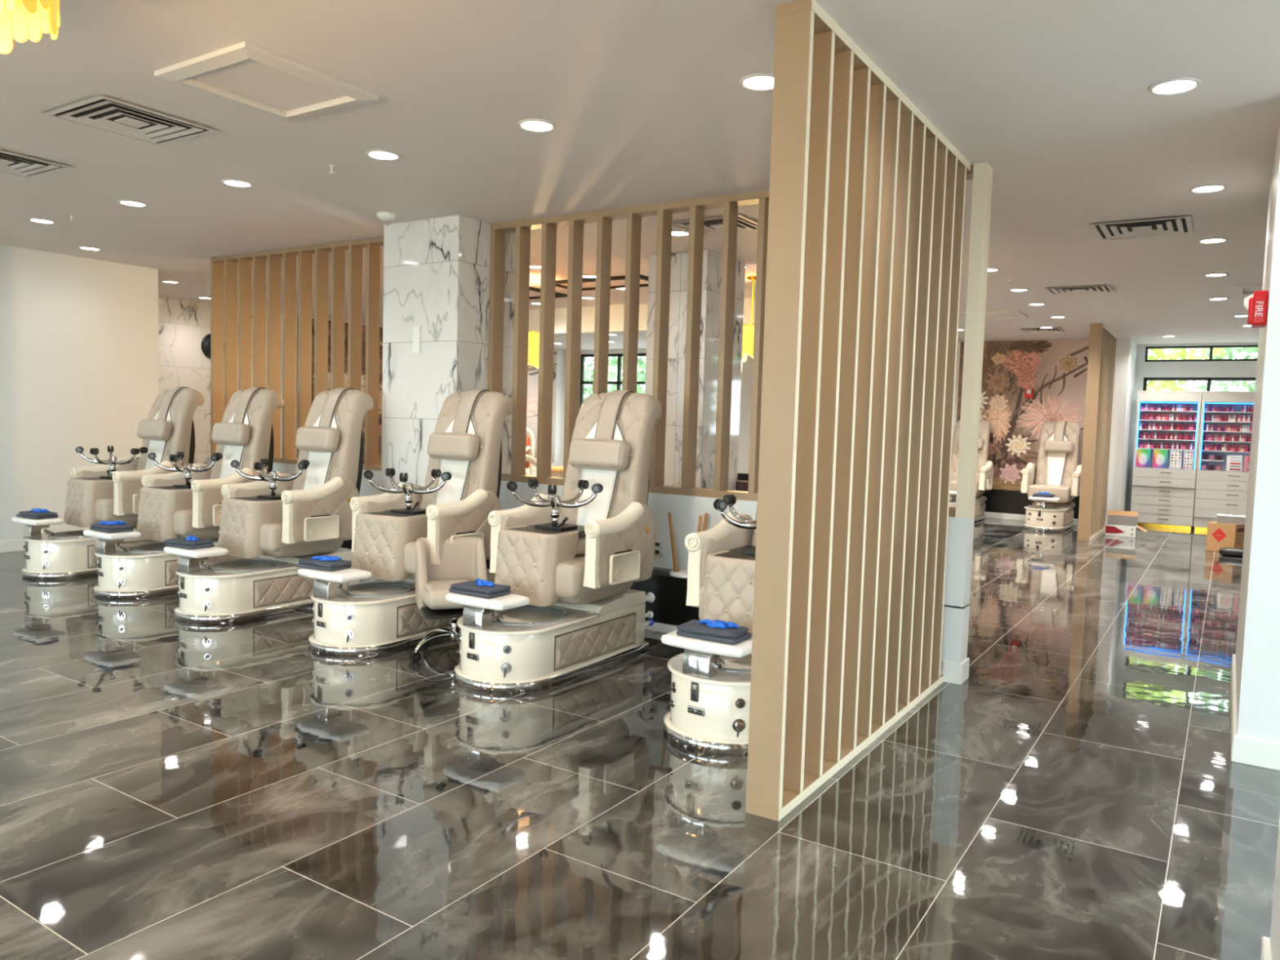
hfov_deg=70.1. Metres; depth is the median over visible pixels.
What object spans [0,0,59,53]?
chandelier
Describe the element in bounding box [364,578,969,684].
baseboard
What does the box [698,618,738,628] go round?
glove
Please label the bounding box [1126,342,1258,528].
wall
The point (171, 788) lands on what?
floor
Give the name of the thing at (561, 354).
wall
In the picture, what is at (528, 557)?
stool
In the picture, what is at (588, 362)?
leafy tree
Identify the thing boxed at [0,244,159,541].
wall
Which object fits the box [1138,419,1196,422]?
shelf
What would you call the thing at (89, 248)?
recessed light
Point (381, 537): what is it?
stool
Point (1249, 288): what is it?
access panel
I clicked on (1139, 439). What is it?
shelf
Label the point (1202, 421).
shelf
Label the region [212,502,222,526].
tray
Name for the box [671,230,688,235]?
recessed light
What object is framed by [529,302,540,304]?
recessed light
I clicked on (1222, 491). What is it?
display cabinet
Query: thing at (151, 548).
basin
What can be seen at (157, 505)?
stool
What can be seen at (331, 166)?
sprinkler head
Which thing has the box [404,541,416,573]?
seat cushion
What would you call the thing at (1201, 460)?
shelf
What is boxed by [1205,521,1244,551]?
cardboard box
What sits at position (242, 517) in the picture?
stool
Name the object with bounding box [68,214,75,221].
sprinkler head
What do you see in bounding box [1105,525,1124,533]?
print
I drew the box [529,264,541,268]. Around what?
recessed light
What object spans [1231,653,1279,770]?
baseboard
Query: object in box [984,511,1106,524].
baseboard
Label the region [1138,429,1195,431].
shelf
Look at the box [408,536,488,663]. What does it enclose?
stool
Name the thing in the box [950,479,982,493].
seat cushion
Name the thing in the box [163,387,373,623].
chair
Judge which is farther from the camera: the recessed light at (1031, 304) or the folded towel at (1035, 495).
the folded towel at (1035, 495)
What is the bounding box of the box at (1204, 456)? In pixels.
[1202,454,1207,459]
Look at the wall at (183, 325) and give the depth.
13.19 m
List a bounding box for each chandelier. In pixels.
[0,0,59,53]
[528,330,539,368]
[742,275,755,361]
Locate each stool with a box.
[63,445,147,527]
[136,451,222,541]
[217,458,309,558]
[351,467,451,581]
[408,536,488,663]
[494,478,603,606]
[701,494,756,637]
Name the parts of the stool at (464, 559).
leg, leg, seat plate, seat, backrest, leg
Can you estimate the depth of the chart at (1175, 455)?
14.74 m
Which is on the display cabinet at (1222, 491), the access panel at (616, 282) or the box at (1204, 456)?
the box at (1204, 456)
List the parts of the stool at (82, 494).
backrest, leg, seat plate, leg, leg, leg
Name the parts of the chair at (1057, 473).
arm, armrest, arm, seat, backrest, panel, arm, arm, armrest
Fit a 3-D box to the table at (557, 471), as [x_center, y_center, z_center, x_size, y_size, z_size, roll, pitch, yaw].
[-0.767,0.321,10.678,0.700,0.920,0.350,4,4,33]
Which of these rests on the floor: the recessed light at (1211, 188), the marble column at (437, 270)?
the marble column at (437, 270)
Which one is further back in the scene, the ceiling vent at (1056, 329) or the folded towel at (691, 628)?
the ceiling vent at (1056, 329)
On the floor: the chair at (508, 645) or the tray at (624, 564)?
the chair at (508, 645)
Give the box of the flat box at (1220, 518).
[1216,513,1245,524]
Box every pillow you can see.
[137,418,172,440]
[211,422,250,445]
[295,426,340,452]
[426,431,479,461]
[568,438,629,471]
[956,437,983,449]
[1043,440,1073,453]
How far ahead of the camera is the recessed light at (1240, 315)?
11.34 m
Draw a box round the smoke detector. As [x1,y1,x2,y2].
[376,211,395,221]
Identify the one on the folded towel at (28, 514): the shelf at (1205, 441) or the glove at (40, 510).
the glove at (40, 510)
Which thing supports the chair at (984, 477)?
on the floor
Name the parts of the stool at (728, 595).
backrest, seat plate, leg, leg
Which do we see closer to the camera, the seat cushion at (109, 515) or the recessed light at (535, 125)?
the recessed light at (535, 125)
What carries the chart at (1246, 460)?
in the display cabinet at (1222, 491)
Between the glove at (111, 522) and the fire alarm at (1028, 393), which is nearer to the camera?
the glove at (111, 522)
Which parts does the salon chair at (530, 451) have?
backrest, arm frame, frame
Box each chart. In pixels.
[1135,448,1150,466]
[1152,449,1168,467]
[1169,450,1182,468]
[1182,451,1193,469]
[1226,455,1242,471]
[1243,455,1249,471]
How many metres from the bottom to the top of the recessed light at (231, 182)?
0.010 m
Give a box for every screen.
[210,236,383,471]
[488,164,973,516]
[745,0,970,821]
[1076,323,1118,541]
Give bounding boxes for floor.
[0,517,1279,959]
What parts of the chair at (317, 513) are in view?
control panel, tap knob, tap knob, armrest, arm, arm, panel, seat, armrest, arm, backrest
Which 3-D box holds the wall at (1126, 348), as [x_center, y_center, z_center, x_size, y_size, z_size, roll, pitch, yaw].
[7.987,-0.765,15.121,0.190,3.025,1.300,4,4,33]
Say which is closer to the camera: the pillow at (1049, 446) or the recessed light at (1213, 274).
the recessed light at (1213, 274)
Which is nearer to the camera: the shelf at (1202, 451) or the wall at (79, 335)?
the wall at (79, 335)
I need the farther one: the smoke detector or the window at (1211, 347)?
the window at (1211, 347)
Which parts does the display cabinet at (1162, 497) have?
drawer, drawer, drawer, drawer, drawer, drawer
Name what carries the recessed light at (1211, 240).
in the ceiling
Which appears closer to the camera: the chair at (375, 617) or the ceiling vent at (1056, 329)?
the chair at (375, 617)
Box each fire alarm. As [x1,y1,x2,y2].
[1024,388,1034,398]
[1243,290,1268,328]
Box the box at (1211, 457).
[1208,454,1214,459]
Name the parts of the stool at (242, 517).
backrest, leg, seat plate, leg, leg, leg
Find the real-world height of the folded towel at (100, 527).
0.048 m
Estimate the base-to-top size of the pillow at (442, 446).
0.200 m
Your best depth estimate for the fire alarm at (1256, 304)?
4.23 m
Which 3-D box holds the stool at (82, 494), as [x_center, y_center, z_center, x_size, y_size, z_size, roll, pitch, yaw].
[-4.860,0.049,8.374,0.583,0.699,0.652,4,5,36]
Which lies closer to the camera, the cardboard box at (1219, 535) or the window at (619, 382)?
the cardboard box at (1219, 535)
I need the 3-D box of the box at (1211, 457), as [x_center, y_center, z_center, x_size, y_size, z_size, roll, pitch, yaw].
[9.187,-0.361,14.661,0.070,0.075,0.080,4,4,33]
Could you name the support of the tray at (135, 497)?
on the chair at (168, 429)
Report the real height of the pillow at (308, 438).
0.200 m
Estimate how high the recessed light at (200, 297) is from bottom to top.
0.010 m
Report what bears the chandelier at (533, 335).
hanging from the ceiling
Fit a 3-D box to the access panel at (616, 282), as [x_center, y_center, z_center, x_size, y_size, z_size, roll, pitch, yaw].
[-0.377,-2.188,10.172,1.300,0.033,0.620,4,4,33]
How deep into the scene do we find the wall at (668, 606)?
6.38 m
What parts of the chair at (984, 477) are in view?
seat, backrest, panel, arm, arm, armrest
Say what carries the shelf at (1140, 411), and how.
attached to the display cabinet at (1162, 497)
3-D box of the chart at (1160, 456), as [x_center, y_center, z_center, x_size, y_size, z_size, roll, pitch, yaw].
[8.472,-0.348,14.867,0.200,0.290,0.012,4,4,33]
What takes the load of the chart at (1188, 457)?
in the display cabinet at (1162, 497)
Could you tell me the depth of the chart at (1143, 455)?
14.99 m
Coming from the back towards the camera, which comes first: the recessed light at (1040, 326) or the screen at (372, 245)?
the recessed light at (1040, 326)
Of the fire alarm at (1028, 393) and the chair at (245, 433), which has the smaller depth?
the chair at (245, 433)
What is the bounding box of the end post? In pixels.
[955,161,993,518]
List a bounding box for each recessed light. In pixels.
[27,217,56,223]
[78,246,102,250]
[117,200,147,207]
[160,280,178,283]
[197,296,210,298]
[221,178,253,187]
[365,149,400,160]
[517,118,555,132]
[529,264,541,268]
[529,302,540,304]
[582,274,595,278]
[582,296,595,299]
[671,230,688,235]
[739,72,773,91]
[987,267,999,271]
[1008,288,1029,291]
[1027,302,1045,306]
[1039,326,1053,328]
[1049,315,1066,318]
[1148,76,1201,95]
[1161,335,1176,337]
[1189,183,1226,193]
[1197,237,1227,243]
[1203,272,1228,276]
[1207,297,1229,300]
[1232,314,1248,316]
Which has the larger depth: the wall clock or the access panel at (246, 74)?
the wall clock
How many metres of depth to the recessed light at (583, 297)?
11.49 m
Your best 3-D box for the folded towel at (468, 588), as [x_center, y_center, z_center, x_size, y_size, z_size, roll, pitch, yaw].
[-0.889,0.605,5.070,0.308,0.048,0.201,4,5,35]
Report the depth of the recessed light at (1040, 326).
13.24 m
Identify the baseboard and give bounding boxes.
[0,539,25,552]
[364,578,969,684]
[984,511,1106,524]
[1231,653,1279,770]
[1260,936,1271,959]
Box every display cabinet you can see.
[1130,391,1202,529]
[1193,391,1254,531]
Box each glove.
[30,508,49,512]
[98,520,125,524]
[186,535,199,541]
[311,555,342,560]
[474,577,494,586]
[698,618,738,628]
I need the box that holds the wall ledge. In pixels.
[652,566,673,577]
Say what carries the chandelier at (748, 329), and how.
hanging from the ceiling
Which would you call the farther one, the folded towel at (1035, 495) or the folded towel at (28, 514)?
the folded towel at (1035, 495)
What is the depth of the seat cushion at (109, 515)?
8.06 m
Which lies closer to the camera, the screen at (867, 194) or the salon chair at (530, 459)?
the screen at (867, 194)
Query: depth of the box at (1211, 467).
14.64 m
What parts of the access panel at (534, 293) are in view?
panel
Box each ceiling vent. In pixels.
[0,150,73,178]
[41,94,217,146]
[671,214,758,237]
[1018,327,1068,333]
[1043,284,1114,295]
[1088,215,1193,239]
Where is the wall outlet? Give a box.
[654,538,664,556]
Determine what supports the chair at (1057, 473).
on the floor
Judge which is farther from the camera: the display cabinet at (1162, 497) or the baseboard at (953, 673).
the display cabinet at (1162, 497)
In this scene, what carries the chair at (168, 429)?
on the floor
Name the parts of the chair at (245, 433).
control panel, tap knob, tap knob, armrest, arm, arm, seat, panel, armrest, arm, backrest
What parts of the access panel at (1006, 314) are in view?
panel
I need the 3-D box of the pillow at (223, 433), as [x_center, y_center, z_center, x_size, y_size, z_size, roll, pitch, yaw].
[-3.559,-0.399,7.941,0.432,0.200,0.149,4,4,33]
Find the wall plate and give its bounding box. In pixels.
[412,326,421,353]
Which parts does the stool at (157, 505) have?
backrest, leg, seat plate, leg, leg, leg, leg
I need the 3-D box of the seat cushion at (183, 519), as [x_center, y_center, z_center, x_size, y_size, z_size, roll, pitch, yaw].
[-3.787,0.326,7.705,0.612,0.212,0.522,4,4,33]
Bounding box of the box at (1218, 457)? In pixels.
[1216,455,1221,460]
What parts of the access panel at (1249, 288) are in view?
panel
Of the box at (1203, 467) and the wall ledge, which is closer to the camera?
the wall ledge
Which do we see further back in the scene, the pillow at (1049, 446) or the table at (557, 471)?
the pillow at (1049, 446)
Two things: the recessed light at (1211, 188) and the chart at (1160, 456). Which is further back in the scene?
the chart at (1160, 456)
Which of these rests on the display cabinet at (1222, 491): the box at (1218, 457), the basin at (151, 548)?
the box at (1218, 457)
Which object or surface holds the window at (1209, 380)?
in the wall at (1221, 368)
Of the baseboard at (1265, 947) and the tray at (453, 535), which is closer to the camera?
the baseboard at (1265, 947)
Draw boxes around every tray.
[132,493,140,514]
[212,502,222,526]
[303,514,339,542]
[449,531,484,542]
[608,549,640,585]
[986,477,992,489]
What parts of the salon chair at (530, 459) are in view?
arm frame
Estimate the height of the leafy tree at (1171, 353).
8.258 m
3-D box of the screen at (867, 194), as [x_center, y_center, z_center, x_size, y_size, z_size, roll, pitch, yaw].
[1.151,-0.265,4.381,0.140,3.025,2.360,4,4,33]
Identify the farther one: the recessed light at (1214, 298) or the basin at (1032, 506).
the basin at (1032, 506)
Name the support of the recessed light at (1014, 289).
in the ceiling
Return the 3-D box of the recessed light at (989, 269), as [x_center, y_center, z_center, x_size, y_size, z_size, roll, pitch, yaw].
[3.309,-1.993,8.663,0.200,0.010,0.200,4,4,33]
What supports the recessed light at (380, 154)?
in the ceiling
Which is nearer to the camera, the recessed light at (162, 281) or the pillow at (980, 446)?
the recessed light at (162, 281)
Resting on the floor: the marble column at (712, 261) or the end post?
the marble column at (712, 261)
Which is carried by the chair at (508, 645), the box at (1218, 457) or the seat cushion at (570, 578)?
the seat cushion at (570, 578)
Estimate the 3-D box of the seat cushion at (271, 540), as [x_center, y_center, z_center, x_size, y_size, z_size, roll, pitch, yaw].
[-2.779,0.403,6.984,0.612,0.212,0.522,4,4,33]
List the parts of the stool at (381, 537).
leg, backrest, seat plate, leg, leg, lever, leg, leg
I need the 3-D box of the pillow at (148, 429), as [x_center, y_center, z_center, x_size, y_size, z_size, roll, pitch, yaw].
[-4.587,-0.474,8.621,0.432,0.200,0.149,4,4,33]
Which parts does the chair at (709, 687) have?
arm, control panel, armrest, arm, tap knob, tap knob, backrest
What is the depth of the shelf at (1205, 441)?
14.53 m
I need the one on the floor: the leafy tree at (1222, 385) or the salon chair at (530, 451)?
the salon chair at (530, 451)
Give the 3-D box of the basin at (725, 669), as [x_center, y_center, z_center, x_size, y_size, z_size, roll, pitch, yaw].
[0.508,0.941,4.526,0.444,0.133,0.524,4,4,33]
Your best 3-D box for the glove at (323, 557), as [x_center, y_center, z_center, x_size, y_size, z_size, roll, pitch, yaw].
[-1.975,0.490,5.740,0.188,0.034,0.076,2,4,4]
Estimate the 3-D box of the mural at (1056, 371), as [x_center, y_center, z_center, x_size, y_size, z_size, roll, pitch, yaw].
[6.436,-1.077,15.380,2.130,2.522,0.015,4,4,33]
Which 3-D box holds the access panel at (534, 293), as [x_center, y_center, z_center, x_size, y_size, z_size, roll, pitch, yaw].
[-1.700,-2.298,11.251,1.300,0.033,1.000,4,4,33]
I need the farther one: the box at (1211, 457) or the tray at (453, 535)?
the box at (1211, 457)
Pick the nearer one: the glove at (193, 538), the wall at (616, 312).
the glove at (193, 538)
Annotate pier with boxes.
[1235,125,1279,742]
[1270,814,1279,959]
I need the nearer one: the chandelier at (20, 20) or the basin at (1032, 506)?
the chandelier at (20, 20)
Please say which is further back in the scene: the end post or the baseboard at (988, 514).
the baseboard at (988, 514)
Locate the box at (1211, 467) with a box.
[1208,465,1213,470]
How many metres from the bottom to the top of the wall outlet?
0.120 m
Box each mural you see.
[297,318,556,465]
[956,339,1088,490]
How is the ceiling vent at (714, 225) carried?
in the ceiling
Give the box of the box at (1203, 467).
[1201,464,1207,470]
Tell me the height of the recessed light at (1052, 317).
0.010 m
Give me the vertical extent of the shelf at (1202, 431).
0.012 m
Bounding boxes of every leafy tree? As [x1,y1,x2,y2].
[583,355,645,399]
[583,356,645,395]
[1146,347,1226,391]
[1151,348,1254,391]
[1204,347,1257,391]
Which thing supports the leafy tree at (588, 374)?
on the ground
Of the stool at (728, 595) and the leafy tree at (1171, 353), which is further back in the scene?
the leafy tree at (1171, 353)
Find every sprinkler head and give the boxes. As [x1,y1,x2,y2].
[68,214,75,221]
[328,164,335,173]
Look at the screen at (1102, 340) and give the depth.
12.83 m
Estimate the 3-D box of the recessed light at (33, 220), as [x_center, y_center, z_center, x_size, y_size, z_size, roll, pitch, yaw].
[-5.020,-2.174,7.661,0.200,0.010,0.200,4,4,33]
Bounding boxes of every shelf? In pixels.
[1136,447,1195,450]
[1137,438,1195,440]
[1138,409,1197,412]
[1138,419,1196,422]
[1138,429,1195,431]
[1200,459,1223,461]
[1201,449,1250,452]
[1202,421,1252,422]
[1202,431,1251,432]
[1202,440,1251,442]
[1204,411,1253,413]
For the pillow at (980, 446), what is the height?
0.200 m
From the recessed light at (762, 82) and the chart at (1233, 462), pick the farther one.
the chart at (1233, 462)
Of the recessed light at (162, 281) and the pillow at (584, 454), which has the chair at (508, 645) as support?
the pillow at (584, 454)
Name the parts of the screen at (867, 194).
rail, rail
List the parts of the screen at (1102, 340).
rail, rail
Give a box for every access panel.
[154,40,378,121]
[528,286,567,299]
[555,274,648,290]
[959,310,1028,319]
[1235,283,1262,294]
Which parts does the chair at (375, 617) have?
control panel, tap knob, tap knob, arm, armrest, arm, seat, panel, arm, armrest, backrest, arm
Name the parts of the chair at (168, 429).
control panel, tap knob, tap knob, armrest, arm, seat, arm, panel, armrest, arm, backrest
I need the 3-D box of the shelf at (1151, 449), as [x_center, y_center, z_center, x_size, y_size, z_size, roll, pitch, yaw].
[8.656,-0.509,15.009,0.835,0.012,0.340,4,4,33]
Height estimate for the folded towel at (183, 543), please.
0.048 m
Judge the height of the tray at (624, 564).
0.185 m
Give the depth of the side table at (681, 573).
6.19 m
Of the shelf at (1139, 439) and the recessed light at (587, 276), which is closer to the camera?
the recessed light at (587, 276)
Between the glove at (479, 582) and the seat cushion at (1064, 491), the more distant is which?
the seat cushion at (1064, 491)
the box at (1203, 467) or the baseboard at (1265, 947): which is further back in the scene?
the box at (1203, 467)
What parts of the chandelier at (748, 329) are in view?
frame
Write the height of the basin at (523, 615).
0.133 m
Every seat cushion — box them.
[95,497,138,521]
[173,508,219,535]
[260,520,317,551]
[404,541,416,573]
[555,554,608,598]
[698,586,703,620]
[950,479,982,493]
[1027,484,1072,500]
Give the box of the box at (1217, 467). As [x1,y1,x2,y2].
[1215,465,1221,470]
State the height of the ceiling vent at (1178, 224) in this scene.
0.013 m
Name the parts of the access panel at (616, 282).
panel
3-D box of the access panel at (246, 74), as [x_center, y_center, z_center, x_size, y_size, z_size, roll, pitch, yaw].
[-1.737,-1.843,4.278,0.685,0.033,0.710,4,4,33]
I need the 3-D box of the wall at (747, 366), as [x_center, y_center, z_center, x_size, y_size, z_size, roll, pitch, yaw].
[2.957,-1.085,17.730,11.350,3.025,0.168,4,4,33]
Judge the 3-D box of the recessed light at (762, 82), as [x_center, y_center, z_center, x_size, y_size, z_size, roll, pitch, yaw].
[0.543,-1.774,4.074,0.200,0.010,0.200,4,4,33]
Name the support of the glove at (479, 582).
on the folded towel at (468, 588)
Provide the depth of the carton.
13.56 m
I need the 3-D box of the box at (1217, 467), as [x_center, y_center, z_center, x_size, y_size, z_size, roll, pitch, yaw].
[9.262,-0.193,14.620,0.070,0.075,0.080,4,4,33]
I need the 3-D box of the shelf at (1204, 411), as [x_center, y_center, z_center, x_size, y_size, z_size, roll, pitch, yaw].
[9.436,-1.073,14.478,0.840,0.012,0.340,4,4,33]
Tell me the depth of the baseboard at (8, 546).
9.13 m
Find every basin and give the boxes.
[46,530,89,537]
[120,543,166,552]
[202,560,276,571]
[338,582,415,596]
[491,605,567,625]
[717,666,751,672]
[1031,505,1062,508]
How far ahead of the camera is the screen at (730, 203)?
6.61 m
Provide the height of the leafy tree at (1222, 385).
11.862 m
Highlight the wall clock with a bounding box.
[200,333,224,358]
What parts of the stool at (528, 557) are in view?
leg, backrest, leg, seat plate, leg, lever, leg, leg, seat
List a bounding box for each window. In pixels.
[579,353,645,408]
[1142,377,1255,391]
[1144,344,1257,361]
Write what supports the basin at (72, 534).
in the chair at (168, 429)
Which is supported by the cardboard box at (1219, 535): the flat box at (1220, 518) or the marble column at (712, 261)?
the flat box at (1220, 518)
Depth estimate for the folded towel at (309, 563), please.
5.68 m
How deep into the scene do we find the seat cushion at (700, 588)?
4.71 m
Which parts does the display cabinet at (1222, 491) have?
drawer, drawer, drawer, drawer, drawer, drawer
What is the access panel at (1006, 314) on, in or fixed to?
attached to the ceiling
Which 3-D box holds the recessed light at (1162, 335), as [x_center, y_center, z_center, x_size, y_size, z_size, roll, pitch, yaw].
[8.094,-2.198,13.972,0.200,0.010,0.200,4,4,33]
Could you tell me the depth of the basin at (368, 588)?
6.08 m
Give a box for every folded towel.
[15,511,58,519]
[89,523,133,533]
[164,537,214,549]
[294,558,351,571]
[448,580,511,598]
[676,619,751,644]
[1031,493,1054,497]
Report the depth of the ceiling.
4.81 m
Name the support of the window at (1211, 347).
in the wall at (1221, 368)
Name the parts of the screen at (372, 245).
rail, rail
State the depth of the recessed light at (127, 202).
6.89 m
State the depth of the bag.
11.50 m
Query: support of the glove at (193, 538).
on the folded towel at (183, 543)
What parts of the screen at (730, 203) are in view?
rail, rail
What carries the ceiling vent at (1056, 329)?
in the ceiling
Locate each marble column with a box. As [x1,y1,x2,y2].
[381,214,515,493]
[644,250,745,490]
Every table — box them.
[551,466,563,477]
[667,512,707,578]
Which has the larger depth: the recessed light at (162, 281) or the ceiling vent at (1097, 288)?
the recessed light at (162, 281)
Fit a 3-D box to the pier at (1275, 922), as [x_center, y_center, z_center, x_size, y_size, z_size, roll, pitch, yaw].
[2.665,0.000,1.016,3.028,3.025,1.400,4,4,33]
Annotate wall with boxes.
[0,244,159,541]
[158,296,267,464]
[206,457,974,671]
[280,312,565,475]
[528,297,755,334]
[563,339,1117,520]
[1105,337,1137,524]
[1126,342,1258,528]
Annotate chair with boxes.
[11,386,204,580]
[83,386,284,599]
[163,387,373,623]
[297,389,512,657]
[444,390,661,693]
[525,427,534,475]
[525,454,536,475]
[661,503,757,756]
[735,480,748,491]
[949,419,993,523]
[1020,420,1081,532]
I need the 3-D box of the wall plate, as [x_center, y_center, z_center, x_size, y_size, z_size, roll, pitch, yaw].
[-1.774,-1.114,7.255,0.080,0.210,0.014,4,4,33]
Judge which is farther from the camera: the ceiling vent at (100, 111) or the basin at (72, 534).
the basin at (72, 534)
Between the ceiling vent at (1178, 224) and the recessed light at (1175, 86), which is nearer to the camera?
the recessed light at (1175, 86)
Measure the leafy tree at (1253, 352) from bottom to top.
7.898 m
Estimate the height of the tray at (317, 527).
0.185 m
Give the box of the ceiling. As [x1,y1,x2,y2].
[0,0,1279,350]
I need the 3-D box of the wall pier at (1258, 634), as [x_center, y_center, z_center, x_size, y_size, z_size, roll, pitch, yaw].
[4.623,-0.144,4.099,3.095,3.025,1.890,4,4,33]
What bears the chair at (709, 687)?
on the floor
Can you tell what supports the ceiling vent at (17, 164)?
in the ceiling
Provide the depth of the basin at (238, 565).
6.82 m
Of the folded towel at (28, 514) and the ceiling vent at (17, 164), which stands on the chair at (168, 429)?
the folded towel at (28, 514)
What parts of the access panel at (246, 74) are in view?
panel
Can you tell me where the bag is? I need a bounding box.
[1218,547,1243,557]

